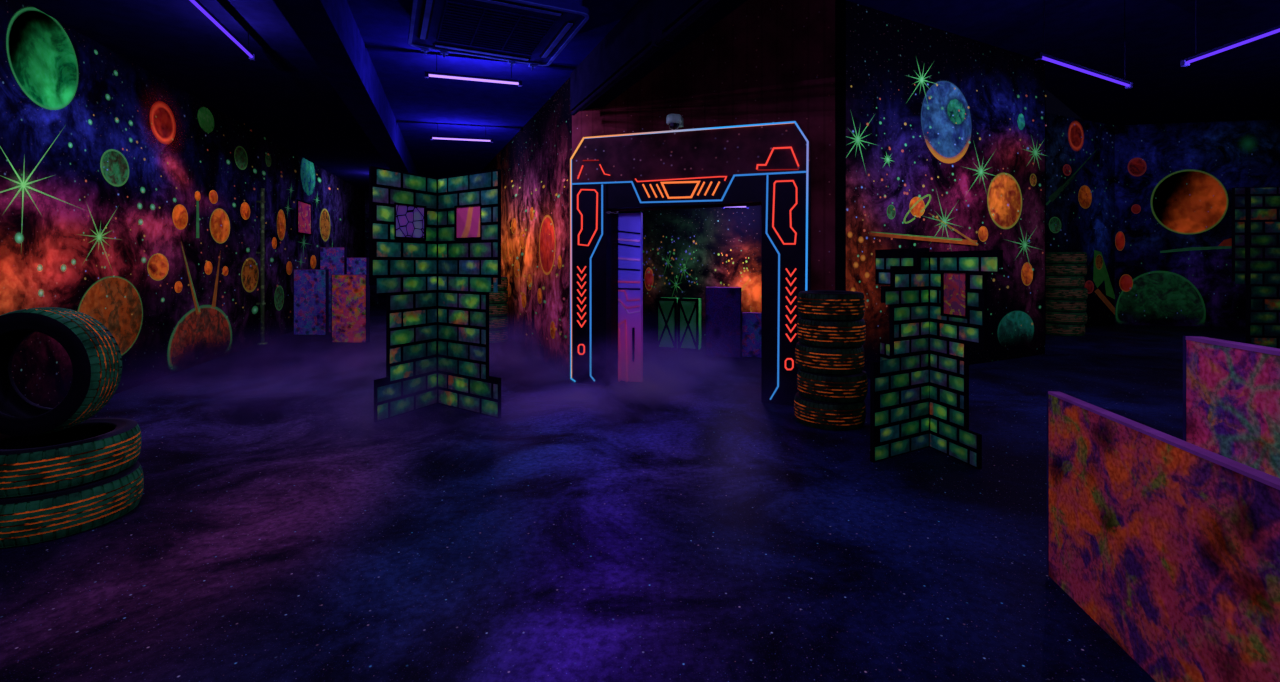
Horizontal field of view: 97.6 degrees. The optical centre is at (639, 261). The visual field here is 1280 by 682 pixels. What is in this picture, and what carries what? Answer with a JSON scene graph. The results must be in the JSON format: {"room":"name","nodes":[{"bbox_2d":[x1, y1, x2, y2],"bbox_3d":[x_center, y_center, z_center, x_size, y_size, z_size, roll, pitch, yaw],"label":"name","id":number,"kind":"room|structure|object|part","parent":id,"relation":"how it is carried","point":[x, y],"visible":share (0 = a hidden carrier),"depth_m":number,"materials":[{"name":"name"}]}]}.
{"room":"laser tag arena","nodes":[
{"label":"laser tag arena","id":0,"kind":"room"},
{"bbox_2d":[0,0,364,407],"bbox_3d":[-6.490,-0.845,8.743,0.185,4.590,20.193,0,0,-15],"label":"wall","id":1,"kind":"structure","parent":0,"point":[128,203],"depth_m":6.50,"materials":[{"name":"paint"}]},
{"bbox_2d":[256,188,267,344],"bbox_3d":[-6.678,0.075,9.900,0.170,2.750,0.160,0,0,0],"label":"vertical pipe","id":2,"kind":"object","parent":1,"relation":"attached to","point":[262,201],"visible":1,"depth_m":9.88,"materials":[{"name":"metal"}]},
{"bbox_2d":[297,199,311,234],"bbox_3d":[-7.425,-0.973,12.388,0.026,0.723,0.957,0,0,-15],"label":"wall picture","id":3,"kind":"object","parent":1,"relation":"attached to","point":[304,209],"visible":1,"depth_m":12.39},
{"bbox_2d":[22,0,638,191],"bbox_3d":[-3.810,-2.350,8.484,6.210,0.100,22.588,0,0,-18],"label":"ceiling","id":4,"kind":"structure","parent":0,"point":[283,95],"depth_m":6.91,"materials":[{"name":"paint"}]},
{"bbox_2d":[190,0,255,60],"bbox_3d":[-3.607,-2.163,4.702,0.050,0.275,1.935,0,0,-17],"label":"lamp","id":5,"kind":"object","parent":4,"relation":"hanging from","point":[200,6],"visible":1,"depth_m":4.96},
{"bbox_2d":[273,0,418,174],"bbox_3d":[-3.943,-2.075,8.535,0.320,0.450,20.130,0,0,-18],"label":"beam","id":6,"kind":"structure","parent":4,"relation":"attached to","point":[329,31],"depth_m":5.47,"materials":[{"name":"paint"}]},
{"bbox_2d":[430,123,492,142],"bbox_3d":[-2.982,-2.163,9.375,1.008,0.275,0.050,0,0,-13],"label":"lamp","id":7,"kind":"object","parent":4,"relation":"hanging from","point":[431,137],"visible":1,"depth_m":9.36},
{"bbox_2d":[425,53,521,86],"bbox_3d":[-1.858,-2.163,6.295,1.045,0.275,0.050,0,0,-17],"label":"lamp","id":8,"kind":"object","parent":4,"relation":"hanging from","point":[427,74],"visible":0.94,"depth_m":6.28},
{"bbox_2d":[408,0,588,69],"bbox_3d":[-1.332,-2.168,5.094,1.387,0.264,1.417,0,0,-25],"label":"air conditioner","id":9,"kind":"object","parent":4,"relation":"attached to","point":[533,33],"visible":1,"depth_m":4.99,"materials":[{"name":"plastic"}]},
{"bbox_2d":[437,0,555,55],"bbox_3d":[-1.322,-2.093,5.075,0.909,0.014,0.879,0,0,-25],"label":"grille","id":10,"kind":"object","parent":9,"relation":"attached to","point":[465,27],"depth_m":5.01,"materials":[{"name":"plastic"}]},
{"bbox_2d":[365,192,385,305],"bbox_3d":[-7.494,-0.425,18.560,3.184,3.750,0.120,0,0,0],"label":"wall","id":11,"kind":"structure","parent":0,"point":[376,299],"depth_m":18.50,"materials":[{"name":"paint"}]},
{"bbox_2d":[481,77,571,377],"bbox_3d":[-3.322,-0.425,12.711,0.137,3.750,12.677,0,0,-24],"label":"wall","id":12,"kind":"structure","parent":0,"point":[534,164],"depth_m":8.32,"materials":[{"name":"paint"}]},
{"bbox_2d":[0,306,1245,681],"bbox_3d":[5.000,1.500,8.350,32.000,0.100,21.700,0,0,0],"label":"floor","id":13,"kind":"structure","parent":0,"point":[676,524],"depth_m":2.92,"materials":[{"name":"carpet"}]},
{"bbox_2d":[0,461,143,547],"bbox_3d":[-3.280,1.332,3.160,0.720,0.236,0.720,0,0,-17],"label":"tyre","id":14,"kind":"object","parent":13,"relation":"on","point":[46,516],"visible":0.73,"depth_m":2.95,"materials":[{"name":"black rubber"}]},
{"bbox_2d":[0,418,141,497],"bbox_3d":[-3.330,1.096,3.200,0.734,0.236,0.734,0,0,16],"label":"tyre","id":15,"kind":"object","parent":14,"relation":"on","point":[90,450],"visible":0.96,"depth_m":3.06,"materials":[{"name":"black rubber"}]},
{"bbox_2d":[0,307,121,435],"bbox_3d":[-3.420,0.620,3.200,0.720,0.720,0.236,0,0,-6],"label":"tyre","id":16,"kind":"object","parent":15,"relation":"on","point":[95,356],"visible":1,"depth_m":3.15,"materials":[{"name":"black rubber"}]},
{"bbox_2d":[293,269,328,334],"bbox_3d":[-6.587,0.799,11.215,0.686,1.302,0.084,0,0,4],"label":"panel","id":17,"kind":"object","parent":13,"relation":"on","point":[310,286],"visible":1,"depth_m":11.18,"materials":[{"name":"paint"}]},
{"bbox_2d":[320,247,346,331],"bbox_3d":[-6.356,0.572,11.615,0.546,1.757,0.084,0,0,5],"label":"panel","id":18,"kind":"object","parent":13,"relation":"on","point":[333,259],"visible":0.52,"depth_m":11.58,"materials":[{"name":"paint"}]},
{"bbox_2d":[331,274,369,341],"bbox_3d":[-5.260,0.839,10.185,0.656,1.222,0.124,0,0,5],"label":"panel","id":19,"kind":"object","parent":13,"relation":"on","point":[350,293],"visible":0.91,"depth_m":10.13,"materials":[{"name":"paint"}]},
{"bbox_2d":[346,258,368,273],"bbox_3d":[-5.806,0.679,11.520,0.446,1.542,0.084,0,0,5],"label":"panel","id":20,"kind":"object","parent":13,"relation":"on","point":[353,265],"visible":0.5,"depth_m":11.48,"materials":[{"name":"paint"}]},
{"bbox_2d":[369,166,500,421],"bbox_3d":[-1.952,0.295,5.700,1.157,2.310,1.207,0,0,-9],"label":"barrier","id":21,"kind":"object","parent":13,"relation":"on","point":[435,243],"visible":1,"depth_m":5.41,"materials":[{"name":"tile"}]},
{"bbox_2d":[489,328,507,342],"bbox_3d":[-2.660,1.332,10.200,0.504,0.236,0.504,0,0,-19],"label":"tyre","id":22,"kind":"object","parent":13,"relation":"on","point":[495,336],"visible":0.59,"depth_m":9.99,"materials":[{"name":"black rubber"}]},
{"bbox_2d":[489,316,507,329],"bbox_3d":[-2.660,1.096,10.200,0.504,0.236,0.504,0,0,-8],"label":"tyre","id":23,"kind":"object","parent":22,"relation":"on","point":[495,323],"visible":0.65,"depth_m":9.99,"materials":[{"name":"black rubber"}]},
{"bbox_2d":[489,303,507,316],"bbox_3d":[-2.660,0.860,10.200,0.504,0.236,0.504,0,0,43],"label":"tyre","id":24,"kind":"object","parent":23,"relation":"on","point":[499,309],"visible":0.59,"depth_m":9.99,"materials":[{"name":"black rubber"}]},
{"bbox_2d":[489,290,507,303],"bbox_3d":[-2.660,0.624,10.200,0.504,0.236,0.504,0,0,10],"label":"tyre","id":25,"kind":"object","parent":24,"relation":"on","point":[501,296],"visible":0.57,"depth_m":10.00,"materials":[{"name":"black rubber"}]},
{"bbox_2d":[491,277,507,289],"bbox_3d":[-2.660,0.388,10.200,0.504,0.236,0.504,0,0,30],"label":"tyre","id":26,"kind":"object","parent":25,"relation":"on","point":[504,280],"visible":0.3,"depth_m":10.06,"materials":[{"name":"black rubber"}]},
{"bbox_2d":[656,297,680,350],"bbox_3d":[0.478,1.020,9.358,0.352,0.860,0.341,0,0,16],"label":"crate","id":27,"kind":"object","parent":13,"relation":"on","point":[666,307],"visible":0.9,"depth_m":9.21,"materials":[{"name":"green wood"}]},
{"bbox_2d":[678,297,701,351],"bbox_3d":[0.828,1.020,9.247,0.345,0.860,0.341,0,0,17],"label":"crate","id":28,"kind":"object","parent":13,"relation":"on","point":[689,308],"visible":1,"depth_m":9.10,"materials":[{"name":"green wood"}]},
{"bbox_2d":[705,287,740,357],"bbox_3d":[1.284,0.919,8.618,0.538,1.062,0.124,0,0,13],"label":"panel","id":29,"kind":"object","parent":13,"relation":"on","point":[722,304],"visible":1,"depth_m":8.56,"materials":[{"name":"stone"}]},
{"bbox_2d":[741,312,760,357],"bbox_3d":[1.824,1.114,8.547,0.537,0.672,0.084,0,0,21],"label":"panel","id":30,"kind":"object","parent":13,"relation":"on","point":[750,322],"visible":0.57,"depth_m":8.56,"materials":[{"name":"paint"}]},
{"bbox_2d":[794,392,865,429],"bbox_3d":[1.719,1.332,5.089,0.631,0.236,0.632,0,0,26],"label":"tyre","id":31,"kind":"object","parent":13,"relation":"on","point":[808,412],"visible":0.78,"depth_m":4.83,"materials":[{"name":"black rubber"}]},
{"bbox_2d":[797,369,867,402],"bbox_3d":[1.744,1.096,5.095,0.611,0.236,0.610,0,0,-42],"label":"tyre","id":32,"kind":"object","parent":31,"relation":"on","point":[848,388],"visible":0.82,"depth_m":4.84,"materials":[{"name":"black rubber"}]},
{"bbox_2d":[795,342,864,374],"bbox_3d":[1.728,0.860,5.114,0.602,0.236,0.602,0,0,-34],"label":"tyre","id":33,"kind":"object","parent":32,"relation":"on","point":[814,359],"visible":0.93,"depth_m":4.86,"materials":[{"name":"black rubber"}]},
{"bbox_2d":[797,317,865,347],"bbox_3d":[1.738,0.624,5.101,0.593,0.236,0.593,0,0,-15],"label":"tyre","id":34,"kind":"object","parent":33,"relation":"on","point":[813,332],"visible":0.93,"depth_m":4.85,"materials":[{"name":"black rubber"}]},
{"bbox_2d":[797,290,864,319],"bbox_3d":[1.733,0.388,5.094,0.596,0.236,0.596,0,0,9],"label":"tyre","id":35,"kind":"object","parent":34,"relation":"on","point":[811,304],"visible":1,"depth_m":4.85,"materials":[{"name":"black rubber"}]},
{"bbox_2d":[870,248,1002,468],"bbox_3d":[2.264,0.670,4.405,0.823,1.560,1.112,0,0,23],"label":"barrier","id":36,"kind":"object","parent":13,"relation":"on","point":[937,301],"visible":1,"depth_m":4.19,"materials":[{"name":"green paint"}]},
{"bbox_2d":[1046,322,1085,335],"bbox_3d":[8.476,1.332,11.250,0.742,0.236,0.741,0,0,-9],"label":"tyre","id":37,"kind":"object","parent":13,"relation":"on","point":[1057,329],"visible":0.69,"depth_m":10.94,"materials":[{"name":"black rubber"}]},
{"bbox_2d":[1046,311,1087,323],"bbox_3d":[8.518,1.096,11.250,0.741,0.236,0.742,0,0,-24],"label":"tyre","id":38,"kind":"object","parent":37,"relation":"on","point":[1051,316],"visible":0.7,"depth_m":10.95,"materials":[{"name":"black rubber"}]},
{"bbox_2d":[1046,299,1086,311],"bbox_3d":[8.502,0.860,11.250,0.741,0.236,0.742,0,0,41],"label":"tyre","id":39,"kind":"object","parent":38,"relation":"on","point":[1051,304],"visible":0.76,"depth_m":10.95,"materials":[{"name":"black rubber"}]},
{"bbox_2d":[1046,287,1087,299],"bbox_3d":[8.526,0.624,11.250,0.742,0.236,0.741,0,0,33],"label":"tyre","id":40,"kind":"object","parent":39,"relation":"on","point":[1051,293],"visible":0.74,"depth_m":10.95,"materials":[{"name":"black rubber"}]},
{"bbox_2d":[1046,275,1084,287],"bbox_3d":[8.472,0.388,11.250,0.741,0.236,0.742,0,0,-16],"label":"tyre","id":41,"kind":"object","parent":40,"relation":"on","point":[1051,281],"visible":0.85,"depth_m":10.94,"materials":[{"name":"black rubber"}]},
{"bbox_2d":[1046,264,1086,275],"bbox_3d":[8.512,0.152,11.250,0.741,0.236,0.742,0,0,-10],"label":"tyre","id":42,"kind":"object","parent":41,"relation":"on","point":[1051,269],"visible":0.91,"depth_m":10.95,"materials":[{"name":"black rubber"}]},
{"bbox_2d":[1046,252,1086,263],"bbox_3d":[8.509,-0.084,11.250,0.741,0.236,0.742,0,0,42],"label":"tyre","id":43,"kind":"object","parent":42,"relation":"on","point":[1051,257],"visible":0.81,"depth_m":10.95,"materials":[{"name":"black rubber"}]},
{"bbox_2d":[1047,391,1279,681],"bbox_3d":[1.751,1.024,1.599,0.049,0.852,2.024,0,0,9],"label":"panel","id":44,"kind":"object","parent":13,"relation":"on","point":[1169,544],"visible":1,"depth_m":1.90,"materials":[{"name":"paint"}]},
{"bbox_2d":[1183,336,1279,477],"bbox_3d":[1.737,0.849,1.186,0.049,1.202,1.404,0,0,9],"label":"panel","id":45,"kind":"object","parent":13,"relation":"on","point":[1231,389],"visible":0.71,"depth_m":1.70,"materials":[{"name":"paint"}]},
{"bbox_2d":[1232,187,1279,348],"bbox_3d":[8.813,0.245,7.077,2.360,2.410,0.033,0,0,7],"label":"barrier","id":46,"kind":"object","parent":13,"relation":"on","point":[1255,210],"visible":0.79,"depth_m":7.17,"materials":[{"name":"green paint"}]},
{"bbox_2d":[570,0,746,110],"bbox_3d":[1.011,-2.500,2.984,0.320,1.300,8.573,0,0,-24],"label":"beam","id":47,"kind":"structure","parent":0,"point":[632,34],"depth_m":5.14,"materials":[{"name":"paint"}]},
{"bbox_2d":[619,206,760,346],"bbox_3d":[1.426,0.200,9.458,3.949,2.500,0.162,0,0,25],"label":"wall","id":48,"kind":"structure","parent":0,"point":[686,252],"depth_m":9.60,"materials":[{"name":"paint"}]},
{"bbox_2d":[572,0,834,381],"bbox_3d":[0.586,-0.850,6.301,3.068,4.600,0.140,0,0,25],"label":"wall","id":49,"kind":"structure","parent":0,"point":[765,61],"depth_m":5.92,"materials":[{"name":"paint"}]},
{"bbox_2d":[569,120,810,405],"bbox_3d":[0.480,-0.023,6.304,2.797,2.946,0.324,0,0,25],"label":"gate","id":50,"kind":"object","parent":49,"relation":"attached to","point":[768,164],"visible":0.99,"depth_m":6.09,"materials":[{"name":"metal"}]},
{"bbox_3d":[-0.599,0.256,6.703,0.503,2.388,0.117,0,0,25],"label":"panel","id":51,"kind":"part","parent":50,"relation":"part of","materials":[{"name":"black plastic"}]},
{"bbox_2d":[618,213,642,381],"bbox_3d":[-0.321,0.443,6.884,0.750,2.066,0.062,0,0,25],"label":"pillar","id":52,"kind":"structure","parent":50,"relation":"attached to","point":[630,225],"depth_m":6.77,"materials":[{"name":"paint"}]},
{"bbox_3d":[-0.080,0.995,6.744,0.030,0.413,0.011,0,0,25],"label":"pull handle","id":53,"kind":"part","parent":52,"relation":"part of","materials":[{"name":"black metal"}]},
{"bbox_2d":[666,114,683,129],"bbox_3d":[0.375,-1.517,6.103,0.170,0.154,0.195,0,0,25],"label":"dome camera","id":54,"kind":"object","parent":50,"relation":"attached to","point":[674,121],"visible":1,"depth_m":6.04,"materials":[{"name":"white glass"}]},
{"bbox_3d":[0.457,-0.782,6.224,1.856,0.313,0.102,0,0,25],"label":"lintel panel","id":55,"kind":"part","parent":50,"relation":"part of","materials":[{"name":"black plastic"}]},
{"bbox_3d":[0.443,-1.198,6.223,2.797,0.595,0.117,0,0,25],"label":"header panel","id":56,"kind":"part","parent":50,"relation":"part of","materials":[{"name":"paint"}]},
{"bbox_3d":[1.496,0.275,5.737,0.478,2.351,0.117,0,0,25],"label":"panel","id":57,"kind":"part","parent":50,"relation":"part of","materials":[{"name":"plastic"}]},
{"bbox_2d":[835,0,845,290],"bbox_3d":[2.143,-0.850,6.089,0.100,4.600,1.056,0,0,16],"label":"wall","id":58,"kind":"structure","parent":0,"point":[840,5],"depth_m":5.58,"materials":[{"name":"paint"}]},
{"bbox_2d":[846,0,1046,378],"bbox_3d":[4.339,-0.850,7.754,4.781,4.600,0.195,0,0,-28],"label":"wall","id":59,"kind":"structure","parent":0,"point":[945,131],"depth_m":7.64,"materials":[{"name":"paint"}]},
{"bbox_2d":[1045,97,1045,337],"bbox_3d":[7.412,-0.850,10.340,0.120,4.600,3.700,0,0,36],"label":"wall","id":60,"kind":"structure","parent":0,"point":[1045,97],"depth_m":10.69,"materials":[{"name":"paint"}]},
{"bbox_2d":[847,0,1279,125],"bbox_3d":[10.132,-3.200,6.200,21.736,0.100,14.400,0,0,0],"label":"ceiling","id":61,"kind":"structure","parent":0,"point":[1240,83],"depth_m":8.15,"materials":[{"name":"black paint"}]},
{"bbox_2d":[1034,0,1132,88],"bbox_3d":[4.360,-2.488,5.460,1.806,1.325,0.050,0,0,-28],"label":"lamp","id":62,"kind":"object","parent":61,"relation":"hanging from","point":[1038,55],"visible":1,"depth_m":5.42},
{"bbox_2d":[1180,0,1279,66],"bbox_3d":[5.157,-2.499,4.845,0.050,1.302,0.911,0,0,-2],"label":"lamp","id":63,"kind":"object","parent":61,"relation":"hanging from","point":[1186,62],"visible":1,"depth_m":4.92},
{"bbox_2d":[1046,113,1114,326],"bbox_3d":[9.902,-0.939,12.491,3.071,4.779,0.136,0,0,-25],"label":"wall","id":64,"kind":"structure","parent":0,"point":[1080,153],"depth_m":12.44,"materials":[{"name":"paint"}]},
{"bbox_2d":[1115,119,1279,326],"bbox_3d":[15.388,-0.850,12.202,8.979,4.600,0.136,0,0,10],"label":"wall","id":65,"kind":"structure","parent":0,"point":[1174,182],"depth_m":12.70,"materials":[{"name":"paint"}]}
]}

